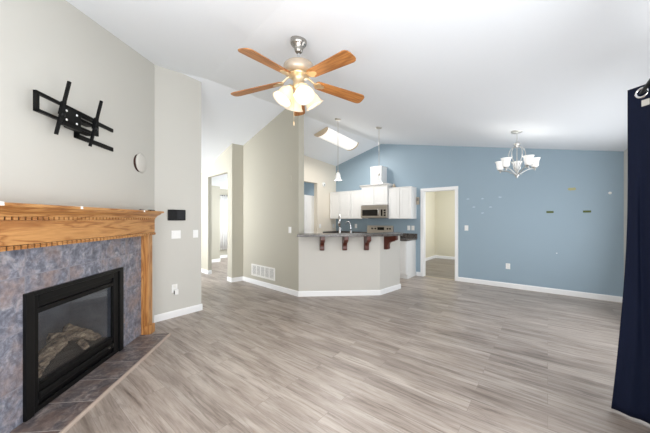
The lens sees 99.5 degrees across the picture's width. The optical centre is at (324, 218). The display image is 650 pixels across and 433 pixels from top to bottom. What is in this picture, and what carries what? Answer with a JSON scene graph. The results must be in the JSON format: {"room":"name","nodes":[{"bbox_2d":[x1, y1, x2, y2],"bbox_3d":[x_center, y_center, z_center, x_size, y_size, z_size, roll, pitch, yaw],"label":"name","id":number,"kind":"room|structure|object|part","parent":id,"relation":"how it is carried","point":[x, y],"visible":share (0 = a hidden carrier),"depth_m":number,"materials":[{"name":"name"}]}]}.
{"room":"living room","nodes":[
{"label":"living room","id":0,"kind":"room"},
{"bbox_2d":[0,0,153,322],"bbox_3d":[-2.169,-0.358,2.014,0.140,3.477,3.300,0,0,-6],"label":"wall","id":1,"kind":"structure","parent":0,"point":[45,45],"depth_m":2.29,"materials":[{"name":"grey paint"}]},
{"bbox_2d":[0,236,140,432],"bbox_3d":[-2.097,0.760,2.303,0.057,1.200,1.940,0,0,-6],"label":"tile surround","id":2,"kind":"object","parent":1,"relation":"attached to","point":[22,271],"visible":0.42,"depth_m":1.95,"materials":[{"name":"stone"}]},
{"bbox_2d":[33,81,112,151],"bbox_3d":[-2.034,-0.830,2.354,0.196,0.403,0.950,0,0,-6],"label":"mount","id":3,"kind":"object","parent":1,"relation":"attached to","point":[68,117],"depth_m":2.21,"materials":[{"name":"black metal"}]},
{"bbox_3d":[-2.019,-0.803,2.180,0.023,0.166,0.600,0,0,-6],"label":"cross frame","id":4,"kind":"part","parent":3,"relation":"part of","materials":[{"name":"black metal"}]},
{"bbox_3d":[-2.082,-0.790,2.334,0.069,0.104,0.240,0,0,-6],"label":"arm","id":5,"kind":"part","parent":3,"relation":"part of","materials":[{"name":"black metal"}]},
{"bbox_3d":[-2.148,-0.805,2.574,0.014,0.230,0.490,0,0,-6],"label":"wall plate","id":6,"kind":"part","parent":3,"relation":"part of","materials":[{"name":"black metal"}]},
{"bbox_2d":[0,202,163,334],"bbox_3d":[-2.007,0.642,2.302,0.237,1.475,2.250,0,0,-6],"label":"fireplace mantel","id":7,"kind":"object","parent":1,"relation":"attached to","point":[22,225],"visible":0.97,"depth_m":2.17,"materials":[{"name":"brown wood"}]},
{"bbox_3d":[-2.016,-0.043,2.301,0.219,0.057,2.200,0,0,-6],"label":"crown molding","id":8,"kind":"part","parent":7,"relation":"part of","materials":[{"name":"brown wood"}]},
{"bbox_2d":[0,202,163,212],"bbox_3d":[-2.007,-0.084,2.302,0.237,0.023,2.250,0,0,-6],"label":"shelf","id":9,"kind":"object","parent":7,"relation":"attached to","point":[8,206],"depth_m":1.96,"materials":[{"name":"brown wood"}]},
{"bbox_3d":[-2.170,0.785,3.303,0.122,1.190,0.125,0,0,-6],"label":"leg","id":10,"kind":"part","parent":7,"relation":"part of","materials":[{"name":"brown wood"}]},
{"bbox_2d":[133,153,146,172],"bbox_3d":[-2.223,-0.680,3.325,0.025,0.236,0.275,0,0,-6],"label":"round cover","id":11,"kind":"object","parent":1,"relation":"attached to","point":[140,163],"visible":1,"depth_m":3.29,"materials":[{"name":"white plastic"}]},
{"bbox_2d":[154,65,200,314],"bbox_3d":[-2.143,-0.367,3.948,0.140,3.495,0.680,0,0,39],"label":"wall","id":12,"kind":"structure","parent":0,"point":[177,96],"depth_m":3.89,"materials":[{"name":"grey paint"}]},
{"bbox_2d":[172,284,176,292],"bbox_3d":[-2.113,0.975,3.865,0.010,0.115,0.075,0,0,39],"label":"wall outlet","id":13,"kind":"object","parent":12,"relation":"attached to","point":[174,286],"visible":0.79,"depth_m":3.85,"materials":[{"name":"white plastic"}]},
{"bbox_2d":[171,230,180,238],"bbox_3d":[-2.100,0.219,3.881,0.010,0.115,0.125,0,0,39],"label":"light switch","id":14,"kind":"object","parent":12,"relation":"attached to","point":[175,234],"visible":1,"depth_m":3.88,"materials":[{"name":"white plastic"}]},
{"bbox_2d":[168,209,185,220],"bbox_3d":[-2.091,-0.055,3.880,0.024,0.152,0.236,0,0,39],"label":"thermostat","id":15,"kind":"object","parent":12,"relation":"attached to","point":[173,215],"visible":1,"depth_m":3.87,"materials":[{"name":"black plastic"}]},
{"bbox_2d":[154,304,202,322],"bbox_3d":[-2.072,1.333,3.912,0.015,0.095,0.672,0,0,39],"label":"baseboard","id":16,"kind":"structure","parent":12,"relation":"attached to","point":[168,315],"depth_m":3.89,"materials":[{"name":"white wood"}]},
{"bbox_2d":[193,230,197,237],"bbox_3d":[-1.926,0.220,4.096,0.010,0.115,0.075,0,0,39],"label":"light switch","id":17,"kind":"object","parent":12,"relation":"attached to","point":[195,232],"visible":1,"depth_m":4.09,"materials":[{"name":"white plastic"}]},
{"bbox_2d":[201,148,227,269],"bbox_3d":[-3.024,-0.126,7.035,2.446,3.012,0.090,0,0,44],"label":"wall","id":18,"kind":"structure","parent":0,"point":[219,166],"depth_m":6.92,"materials":[{"name":"beige paint"}]},
{"bbox_2d":[212,186,219,258],"bbox_3d":[-3.797,0.150,8.516,0.100,2.460,1.141,0,0,37],"label":"wall","id":19,"kind":"structure","parent":0,"point":[215,189],"depth_m":8.83,"materials":[{"name":"beige paint"}]},
{"bbox_2d":[212,173,227,189],"bbox_3d":[-2.561,-1.090,8.612,3.580,0.060,3.238,0,0,39],"label":"ceiling","id":20,"kind":"structure","parent":0,"point":[221,180],"depth_m":7.77,"materials":[{"name":"white paint"}]},
{"bbox_2d":[220,189,227,255],"bbox_3d":[-3.407,0.150,10.094,0.100,2.460,1.800,0,0,39],"label":"wall","id":21,"kind":"structure","parent":0,"point":[222,191],"depth_m":9.79,"materials":[{"name":"beige paint"}]},
{"bbox_2d":[228,143,242,277],"bbox_3d":[-2.010,-0.155,6.162,0.269,3.070,0.222,0,0,-42],"label":"wall column","id":22,"kind":"structure","parent":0,"point":[235,151],"depth_m":6.08,"materials":[{"name":"beige paint"}]},
{"bbox_2d":[232,276,242,281],"bbox_3d":[-1.936,1.333,6.074,0.258,0.095,0.016,0,0,-41],"label":"baseboard","id":23,"kind":"structure","parent":22,"relation":"attached to","point":[236,279],"depth_m":6.07,"materials":[{"name":"white wood"}]},
{"bbox_2d":[243,109,303,290],"bbox_3d":[-1.109,-0.364,5.581,1.868,3.488,0.130,0,0,43],"label":"wall","id":24,"kind":"structure","parent":0,"point":[272,204],"depth_m":5.36,"materials":[{"name":"beige paint"}]},
{"bbox_2d":[251,263,274,280],"bbox_3d":[-1.279,1.083,5.641,0.830,0.250,0.013,0,0,43],"label":"air vent","id":25,"kind":"object","parent":24,"relation":"in","point":[261,271],"visible":1,"depth_m":5.62,"materials":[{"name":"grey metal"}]},
{"bbox_2d":[243,276,298,296],"bbox_3d":[-1.151,1.333,5.521,1.860,0.095,0.015,0,0,43],"label":"baseboard","id":26,"kind":"structure","parent":24,"relation":"in","point":[257,282],"depth_m":5.40,"materials":[{"name":"white"}]},
{"bbox_2d":[304,182,313,195],"bbox_3d":[-0.923,0.070,7.567,0.040,2.620,2.600,0,0,39],"label":"wall","id":27,"kind":"structure","parent":0,"point":[308,187],"depth_m":8.09,"materials":[{"name":"blue"}]},
{"bbox_2d":[304,155,335,232],"bbox_3d":[-0.642,-0.205,7.146,0.120,3.170,2.940,0,0,39],"label":"wall","id":28,"kind":"structure","parent":0,"point":[317,172],"depth_m":7.72,"materials":[{"name":"beige paint"}]},
{"bbox_2d":[304,195,313,232],"bbox_3d":[-0.385,0.357,7.709,0.095,2.030,0.620,0,0,31],"label":"pantry door","id":29,"kind":"structure","parent":28,"relation":"in","point":[308,200],"depth_m":7.61,"materials":[{"name":"white wood"}]},
{"bbox_2d":[9,257,649,432],"bbox_3d":[-0.393,1.440,6.109,10.900,0.120,11.800,0,0,39],"label":"floor","id":30,"kind":"structure","parent":0,"point":[428,354],"depth_m":2.59,"materials":[{"name":"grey wood"}]},
{"bbox_2d":[10,333,170,432],"bbox_3d":[-1.885,1.369,2.170,0.334,0.022,2.192,0,0,-6],"label":"hearth","id":31,"kind":"object","parent":30,"relation":"on","point":[58,416],"visible":1,"depth_m":2.19,"materials":[{"name":"tile"}]},
{"bbox_2d":[23,267,123,421],"bbox_3d":[-2.272,0.930,2.336,0.442,0.856,1.047,0,0,-6],"label":"gas fireplace","id":32,"kind":"object","parent":31,"relation":"on","point":[95,302],"visible":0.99,"depth_m":2.39,"materials":[{"name":"black metal"}]},
{"bbox_2d":[38,369,42,377],"bbox_3d":[-2.136,1.145,2.012,0.078,0.074,0.113,0,0,-6],"label":"log","id":33,"kind":"object","parent":32,"relation":"on","point":[40,371],"visible":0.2,"depth_m":2.04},
{"bbox_2d":[38,337,67,371],"bbox_3d":[-2.199,1.082,2.181,0.126,0.180,0.310,0,0,-10],"label":"log","id":34,"kind":"object","parent":32,"relation":"on","point":[46,354],"visible":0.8,"depth_m":2.16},
{"bbox_2d":[46,331,97,343],"bbox_3d":[-2.254,1.060,2.473,0.096,0.188,0.364,0,0,27],"label":"log","id":35,"kind":"object","parent":32,"relation":"on","point":[69,335],"visible":0.79,"depth_m":2.44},
{"bbox_2d":[63,323,101,338],"bbox_3d":[-2.273,1.060,2.581,0.078,0.233,0.285,0,0,33],"label":"log","id":36,"kind":"object","parent":32,"relation":"on","point":[68,327],"visible":0.53,"depth_m":2.52,"materials":[{"name":"brown wood"}]},
{"bbox_2d":[76,338,89,349],"bbox_3d":[-2.169,1.118,2.462,0.097,0.107,0.060,0,0,-36],"label":"log","id":37,"kind":"object","parent":32,"relation":"on","point":[84,345],"visible":1,"depth_m":2.45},
{"bbox_2d":[367,225,393,232],"bbox_3d":[1.254,0.777,7.031,0.750,1.205,0.710,0,0,39],"label":"range","id":38,"kind":"object","parent":30,"relation":"on","point":[370,228],"visible":0.21,"depth_m":7.27,"materials":[{"name":"silver metal"}]},
{"bbox_2d":[400,240,415,278],"bbox_3d":[1.811,0.941,6.662,0.566,0.878,0.603,0,0,39],"label":"base cabinet","id":39,"kind":"object","parent":30,"relation":"on","point":[407,248],"visible":0.4,"depth_m":6.36,"materials":[{"name":"white wood"}]},
{"bbox_3d":[1.629,0.595,6.437,0.550,0.160,0.023,0,0,39],"label":"drawer","id":40,"kind":"part","parent":39,"relation":"part of","materials":[{"name":"white wood"}]},
{"bbox_3d":[1.630,0.975,6.438,0.550,0.570,0.020,0,0,39],"label":"door","id":41,"kind":"part","parent":39,"relation":"part of","materials":[{"name":"white wood"}]},
{"bbox_2d":[400,233,416,240],"bbox_3d":[1.815,0.428,6.639,0.605,0.145,0.634,0,0,39],"label":"countertop","id":42,"kind":"structure","parent":39,"relation":"on","point":[406,236],"depth_m":6.73,"materials":[{"name":"stone"}]},
{"bbox_3d":[0.571,0.941,7.667,1.094,0.878,0.603,0,0,39],"label":"base cabinet","id":43,"kind":"object","parent":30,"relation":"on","visible":0},
{"bbox_2d":[323,231,366,232],"bbox_3d":[0.560,0.428,7.656,1.102,0.145,0.634,0,0,39],"label":"countertop","id":44,"kind":"structure","parent":43,"relation":"on","point":[325,231],"depth_m":7.96,"materials":[{"name":"stone"}]},
{"bbox_3d":[0.302,0.940,5.373,1.343,0.880,1.302,0,0,39],"label":"cabinet","id":45,"kind":"object","parent":30,"relation":"on","visible":0},
{"bbox_3d":[0.301,0.479,5.388,1.376,0.040,1.335,0,0,39],"label":"countertop","id":46,"kind":"structure","parent":45,"relation":"on","visible":0},
{"bbox_2d":[338,214,340,232],"bbox_3d":[0.277,0.183,5.568,0.094,0.550,0.203,0,0,-4],"label":"kitchen faucet","id":47,"kind":"object","parent":46,"relation":"on","point":[339,218],"visible":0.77,"depth_m":5.49,"materials":[{"name":"silver metal"}]},
{"bbox_2d":[299,236,399,290],"bbox_3d":[0.535,0.841,5.087,2.039,1.078,0.432,0,0,-16],"label":"wall","id":48,"kind":"structure","parent":0,"point":[334,268],"depth_m":4.96,"materials":[{"name":"grey paint"}]},
{"bbox_2d":[320,237,324,250],"bbox_3d":[-0.045,0.431,4.798,0.084,0.258,0.250,0,0,-4],"label":"corbel","id":49,"kind":"object","parent":48,"relation":"attached to","point":[322,239],"visible":0.84,"depth_m":4.81,"materials":[{"name":"brown wood"}]},
{"bbox_2d":[298,290,379,296],"bbox_3d":[0.264,1.333,4.938,1.482,0.095,0.016,0,0,-4],"label":"baseboard","id":50,"kind":"structure","parent":48,"relation":"attached to","point":[338,292],"depth_m":4.93,"materials":[{"name":"white wood"}]},
{"bbox_2d":[342,237,348,249],"bbox_3d":[0.359,0.431,4.824,0.084,0.258,0.250,0,0,-4],"label":"corbel","id":51,"kind":"object","parent":48,"relation":"attached to","point":[344,239],"visible":0.87,"depth_m":4.85,"materials":[{"name":"brown wood"}]},
{"bbox_2d":[297,232,402,236],"bbox_3d":[0.557,0.280,4.966,2.164,0.040,0.761,0,0,-16],"label":"countertop","id":52,"kind":"structure","parent":48,"relation":"on","point":[381,233],"depth_m":4.70,"materials":[{"name":"stone"}]},
{"bbox_2d":[364,237,370,249],"bbox_3d":[0.751,0.431,4.850,0.084,0.258,0.250,0,0,-4],"label":"corbel","id":53,"kind":"object","parent":48,"relation":"attached to","point":[367,240],"visible":0.89,"depth_m":4.87,"materials":[{"name":"brown wood"}]},
{"bbox_2d":[380,284,400,294],"bbox_3d":[1.252,1.333,5.224,0.694,0.095,0.016,0,0,-44],"label":"baseboard","id":54,"kind":"structure","parent":48,"relation":"attached to","point":[398,286],"depth_m":5.20,"materials":[{"name":"white wood"}]},
{"bbox_2d":[384,236,397,249],"bbox_3d":[1.202,0.431,5.012,0.084,0.258,0.250,0,0,-44],"label":"corbel","id":55,"kind":"object","parent":48,"relation":"attached to","point":[387,239],"visible":0.9,"depth_m":5.02,"materials":[{"name":"brown wood"}]},
{"bbox_2d":[66,0,649,172],"bbox_3d":[-1.022,-1.541,4.379,9.400,1.424,8.120,0,0,39],"label":"ceiling","id":56,"kind":"structure","parent":0,"point":[466,73],"depth_m":2.68,"materials":[{"name":"white paint"}]},
{"bbox_2d":[231,36,363,125],"bbox_3d":[-0.246,-1.276,2.526,1.311,0.812,1.304,0,0,39],"label":"ceiling fan","id":57,"kind":"object","parent":56,"relation":"hanging from","point":[298,69],"visible":1,"depth_m":2.49,"materials":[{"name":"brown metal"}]},
{"bbox_3d":[-0.659,-1.254,2.661,0.525,0.008,0.140,-7,10,13],"label":"blade","id":58,"kind":"part","parent":57,"relation":"part of","materials":[{"name":"brown wood"}]},
{"bbox_3d":[-0.464,-1.254,2.201,0.140,0.008,0.525,14,13,29],"label":"blade","id":59,"kind":"part","parent":57,"relation":"part of","materials":[{"name":"brown wood"}]},
{"bbox_3d":[-0.389,-1.126,2.507,0.186,0.191,0.184,0,0,39],"label":"lamp shade","id":60,"kind":"part","parent":57,"relation":"part of","materials":[{"name":"white glass"}]},
{"bbox_3d":[-0.304,-1.126,2.709,0.184,0.191,0.186,0,0,39],"label":"lamp shade","id":61,"kind":"part","parent":57,"relation":"part of","materials":[{"name":"white glass"}]},
{"bbox_3d":[-0.282,-1.254,2.988,0.140,0.008,0.525,-12,-5,-6],"label":"blade","id":62,"kind":"part","parent":57,"relation":"part of","materials":[{"name":"brown wood"}]},
{"bbox_3d":[-0.187,-1.126,2.421,0.184,0.191,0.186,0,0,39],"label":"lamp shade","id":63,"kind":"part","parent":57,"relation":"part of","materials":[{"name":"white glass"}]},
{"bbox_3d":[-0.102,-1.126,2.623,0.186,0.191,0.184,0,0,39],"label":"lamp shade","id":64,"kind":"part","parent":57,"relation":"part of","materials":[{"name":"white glass"}]},
{"bbox_3d":[0.033,-1.254,2.244,0.140,0.008,0.525,16,-4,-41],"label":"blade","id":65,"kind":"part","parent":57,"relation":"part of","materials":[{"name":"brown wood"}]},
{"bbox_3d":[0.146,-1.254,2.731,0.525,0.008,0.140,7,-15,-23],"label":"blade","id":66,"kind":"part","parent":57,"relation":"part of","materials":[{"name":"brown wood"}]},
{"bbox_2d":[314,127,358,150],"bbox_3d":[0.304,-1.899,6.616,0.380,0.239,1.301,0,0,39],"label":"ceiling light","id":67,"kind":"object","parent":56,"relation":"attached to","point":[328,134],"visible":1,"depth_m":6.46,"materials":[{"name":"white"}]},
{"bbox_2d":[334,118,341,180],"bbox_3d":[0.252,-1.351,5.334,0.164,1.202,0.164,0,0,39],"label":"pendant light","id":68,"kind":"object","parent":56,"relation":"hanging from","point":[337,177],"visible":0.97,"depth_m":5.30,"materials":[{"name":"white glass"}]},
{"bbox_3d":[0.252,-0.825,5.334,0.164,0.150,0.164,0,0,39],"label":"lamp shade","id":69,"kind":"part","parent":68,"relation":"part of","materials":[{"name":"white glass"}]},
{"bbox_2d":[375,127,382,183],"bbox_3d":[1.081,-1.280,5.508,0.164,1.130,0.164,0,0,39],"label":"pendant light","id":70,"kind":"object","parent":56,"relation":"hanging from","point":[378,180],"visible":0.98,"depth_m":5.47,"materials":[{"name":"white glass"}]},
{"bbox_3d":[1.081,-0.790,5.508,0.164,0.150,0.164,0,0,39],"label":"lamp shade","id":71,"kind":"part","parent":70,"relation":"part of","materials":[{"name":"white glass"}]},
{"bbox_2d":[495,130,540,177],"bbox_3d":[3.041,-1.019,4.363,0.603,0.752,0.591,0,0,39],"label":"chandelier","id":72,"kind":"object","parent":56,"relation":"hanging from","point":[528,160],"visible":1,"depth_m":4.29,"materials":[{"name":"white glass"}]},
{"bbox_3d":[2.891,-0.877,4.536,0.152,0.136,0.152,0,0,39],"label":"lamp shade","id":73,"kind":"part","parent":72,"relation":"part of","materials":[{"name":"white glass"}]},
{"bbox_3d":[2.809,-0.877,4.268,0.152,0.136,0.152,0,0,39],"label":"lamp shade","id":74,"kind":"part","parent":72,"relation":"part of","materials":[{"name":"white glass"}]},
{"bbox_3d":[2.935,-0.927,4.453,0.083,0.454,0.271,0,0,-28],"label":"arm","id":75,"kind":"part","parent":72,"relation":"part of","materials":[{"name":"silver metal"}]},
{"bbox_3d":[2.902,-0.927,4.285,0.271,0.454,0.083,0,0,-10],"label":"arm","id":76,"kind":"part","parent":72,"relation":"part of","materials":[{"name":"silver metal"}]},
{"bbox_3d":[3.171,-0.877,4.541,0.152,0.136,0.152,0,0,39],"label":"lamp shade","id":77,"kind":"part","parent":72,"relation":"part of","materials":[{"name":"white glass"}]},
{"bbox_3d":[3.051,-0.927,4.201,0.083,0.454,0.271,0,0,8],"label":"arm","id":78,"kind":"part","parent":72,"relation":"part of","materials":[{"name":"silver metal"}]},
{"bbox_3d":[3.178,-0.927,4.318,0.271,0.454,0.083,0,0,26],"label":"arm","id":79,"kind":"part","parent":72,"relation":"part of","materials":[{"name":"silver metal"}]},
{"bbox_3d":[3.039,-0.877,4.108,0.151,0.136,0.151,0,0,39],"label":"lamp shade","id":80,"kind":"part","parent":72,"relation":"part of","materials":[{"name":"white glass"}]},
{"bbox_3d":[3.262,-0.877,4.277,0.151,0.136,0.151,0,0,39],"label":"lamp shade","id":81,"kind":"part","parent":72,"relation":"part of","materials":[{"name":"white glass"}]},
{"bbox_2d":[426,192,434,257],"bbox_3d":[2.851,0.150,8.558,0.100,2.460,3.410,0,0,39],"label":"wall","id":82,"kind":"structure","parent":0,"point":[430,196],"depth_m":9.42,"materials":[{"name":"beige paint"}]},
{"bbox_2d":[435,190,454,256],"bbox_3d":[4.872,0.150,9.051,2.420,2.460,0.100,0,0,39],"label":"wall","id":83,"kind":"structure","parent":0,"point":[444,200],"depth_m":9.54,"materials":[{"name":"beige paint"}]},
{"bbox_2d":[435,255,454,259],"bbox_3d":[4.797,1.333,9.038,2.320,0.095,0.015,0,0,39],"label":"baseboard","id":84,"kind":"structure","parent":83,"relation":"attached to","point":[436,256],"depth_m":9.53,"materials":[{"name":"white wood"}]},
{"bbox_2d":[336,144,623,296],"bbox_3d":[2.657,-0.328,6.444,6.140,3.416,0.120,0,0,39],"label":"wall","id":85,"kind":"structure","parent":0,"point":[517,230],"depth_m":5.39,"materials":[{"name":"blue paint"}]},
{"bbox_2d":[330,190,367,218],"bbox_3d":[0.661,-0.390,7.774,1.089,0.769,0.323,0,0,39],"label":"upper cabinet","id":86,"kind":"object","parent":85,"relation":"attached to","point":[348,204],"visible":0.86,"depth_m":7.63,"materials":[{"name":"white wood"}]},
{"bbox_3d":[0.285,-0.383,7.887,0.351,0.731,0.020,0,0,39],"label":"door","id":87,"kind":"part","parent":86,"relation":"part of","materials":[{"name":"white wood"}]},
{"bbox_3d":[0.567,-0.383,7.659,0.351,0.731,0.020,0,0,39],"label":"door","id":88,"kind":"part","parent":86,"relation":"part of","materials":[{"name":"white wood"}]},
{"bbox_3d":[0.849,-0.383,7.430,0.351,0.731,0.020,0,0,39],"label":"door","id":89,"kind":"part","parent":86,"relation":"part of","materials":[{"name":"white wood"}]},
{"bbox_2d":[360,183,392,205],"bbox_3d":[1.356,-0.620,7.166,0.825,0.530,0.394,0,0,39],"label":"upper cabinet","id":90,"kind":"object","parent":85,"relation":"attached to","point":[373,194],"visible":0.96,"depth_m":7.00,"materials":[{"name":"white wood"}]},
{"bbox_3d":[1.115,-0.590,7.164,0.360,0.446,0.020,0,0,39],"label":"door","id":91,"kind":"part","parent":90,"relation":"part of","materials":[{"name":"white wood"}]},
{"bbox_2d":[361,205,388,217],"bbox_3d":[1.342,-0.184,7.148,0.744,0.326,0.439,0,0,39],"label":"microwave","id":92,"kind":"object","parent":90,"relation":"attached to","point":[374,211],"visible":0.96,"depth_m":6.97,"materials":[{"name":"silver metal"}]},
{"bbox_3d":[1.165,-0.159,7.082,0.554,0.223,0.024,0,0,39],"label":"door","id":93,"kind":"part","parent":92,"relation":"part of","materials":[{"name":"silver metal"}]},
{"bbox_3d":[1.456,-0.159,6.848,0.183,0.223,0.022,0,0,39],"label":"control panel","id":94,"kind":"part","parent":92,"relation":"part of","materials":[{"name":"silver metal"}]},
{"bbox_3d":[1.356,-0.860,7.166,0.825,0.050,0.394,0,0,39],"label":"crown","id":95,"kind":"part","parent":90,"relation":"part of","materials":[{"name":"white wood"}]},
{"bbox_2d":[370,166,386,183],"bbox_3d":[1.403,-1.119,7.175,0.324,0.465,0.321,0,0,39],"label":"chase","id":96,"kind":"object","parent":90,"relation":"on","point":[375,170],"visible":0.85,"depth_m":7.08,"materials":[{"name":"white wood"}]},
{"bbox_3d":[1.404,-0.590,6.930,0.360,0.446,0.020,0,0,39],"label":"door","id":97,"kind":"part","parent":90,"relation":"part of","materials":[{"name":"white wood"}]},
{"bbox_2d":[388,186,416,218],"bbox_3d":[1.902,-0.390,6.769,0.591,0.769,0.323,0,0,39],"label":"upper cabinet","id":98,"kind":"object","parent":85,"relation":"attached to","point":[402,200],"visible":1,"depth_m":6.62,"materials":[{"name":"white wood"}]},
{"bbox_3d":[1.694,-0.383,6.747,0.284,0.731,0.020,0,0,39],"label":"door","id":99,"kind":"part","parent":98,"relation":"part of","materials":[{"name":"white wood"}]},
{"bbox_3d":[1.923,-0.383,6.561,0.284,0.731,0.020,0,0,39],"label":"door","id":100,"kind":"part","parent":98,"relation":"part of","materials":[{"name":"white wood"}]},
{"bbox_2d":[400,233,416,237],"bbox_3d":[2.008,0.408,6.877,0.605,0.105,0.021,0,0,39],"label":"backsplash","id":101,"kind":"structure","parent":85,"relation":"attached to","point":[408,235],"depth_m":6.80,"materials":[{"name":"stone"}]},
{"bbox_2d":[420,186,457,280],"bbox_3d":[2.679,0.357,6.431,0.719,2.045,0.132,0,0,39],"label":"door frame","id":102,"kind":"structure","parent":85,"relation":"in","point":[424,192],"depth_m":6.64,"materials":[{"name":"white wood"}]},
{"bbox_2d":[424,276,454,280],"bbox_3d":[2.668,1.377,6.418,0.695,0.006,0.105,0,0,39],"label":"trim","id":103,"kind":"structure","parent":85,"relation":"attached to","point":[424,276],"depth_m":6.36,"materials":[{"name":"beige wood"}]},
{"bbox_2d":[458,277,622,302],"bbox_3d":[3.940,1.333,5.318,2.520,0.095,0.015,0,0,39],"label":"baseboard","id":104,"kind":"structure","parent":85,"relation":"attached to","point":[462,279],"depth_m":5.14,"materials":[{"name":"white wood"}]},
{"bbox_2d":[624,148,627,272],"bbox_3d":[3.816,0.114,3.067,0.120,2.532,3.670,0,0,39],"label":"wall","id":105,"kind":"structure","parent":0,"point":[626,150],"depth_m":4.43,"materials":[{"name":"grey paint"}]},
{"bbox_3d":[-3.690,0.150,9.139,0.673,2.460,0.100,0,0,44],"label":"wall","id":106,"kind":"structure","parent":0,"visible":0},
{"bbox_3d":[-3.408,-0.820,9.886,0.068,0.070,1.425,0,0,39],"label":"curtain rod","id":107,"kind":"object","parent":106,"relation":"attached to","visible":0},
{"bbox_2d":[220,195,227,249],"bbox_3d":[-3.509,0.120,9.763,0.059,1.920,0.902,0,0,39],"label":"curtain","id":108,"kind":"object","parent":107,"relation":"hanging from","point":[223,199],"visible":0.29,"depth_m":9.69,"materials":[{"name":"white fabric"}]},
{"bbox_3d":[1.212,0.086,0.305,0.100,2.588,3.900,0,0,39],"label":"wall","id":109,"kind":"structure","parent":0,"visible":0},
{"bbox_2d":[639,79,649,94],"bbox_3d":[1.202,-0.845,0.548,0.220,0.080,3.365,0,0,39],"label":"curtain rod","id":110,"kind":"object","parent":109,"relation":"attached to","point":[647,84],"visible":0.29,"depth_m":1.78,"materials":[{"name":"black metal"}]},
{"bbox_2d":[611,84,649,423],"bbox_3d":[1.839,0.232,1.503,0.255,2.273,1.052,0,0,39],"label":"curtain","id":111,"kind":"object","parent":110,"relation":"hanging from","point":[631,390],"visible":0.96,"depth_m":1.88,"materials":[{"name":"blue fabric"}]}
]}

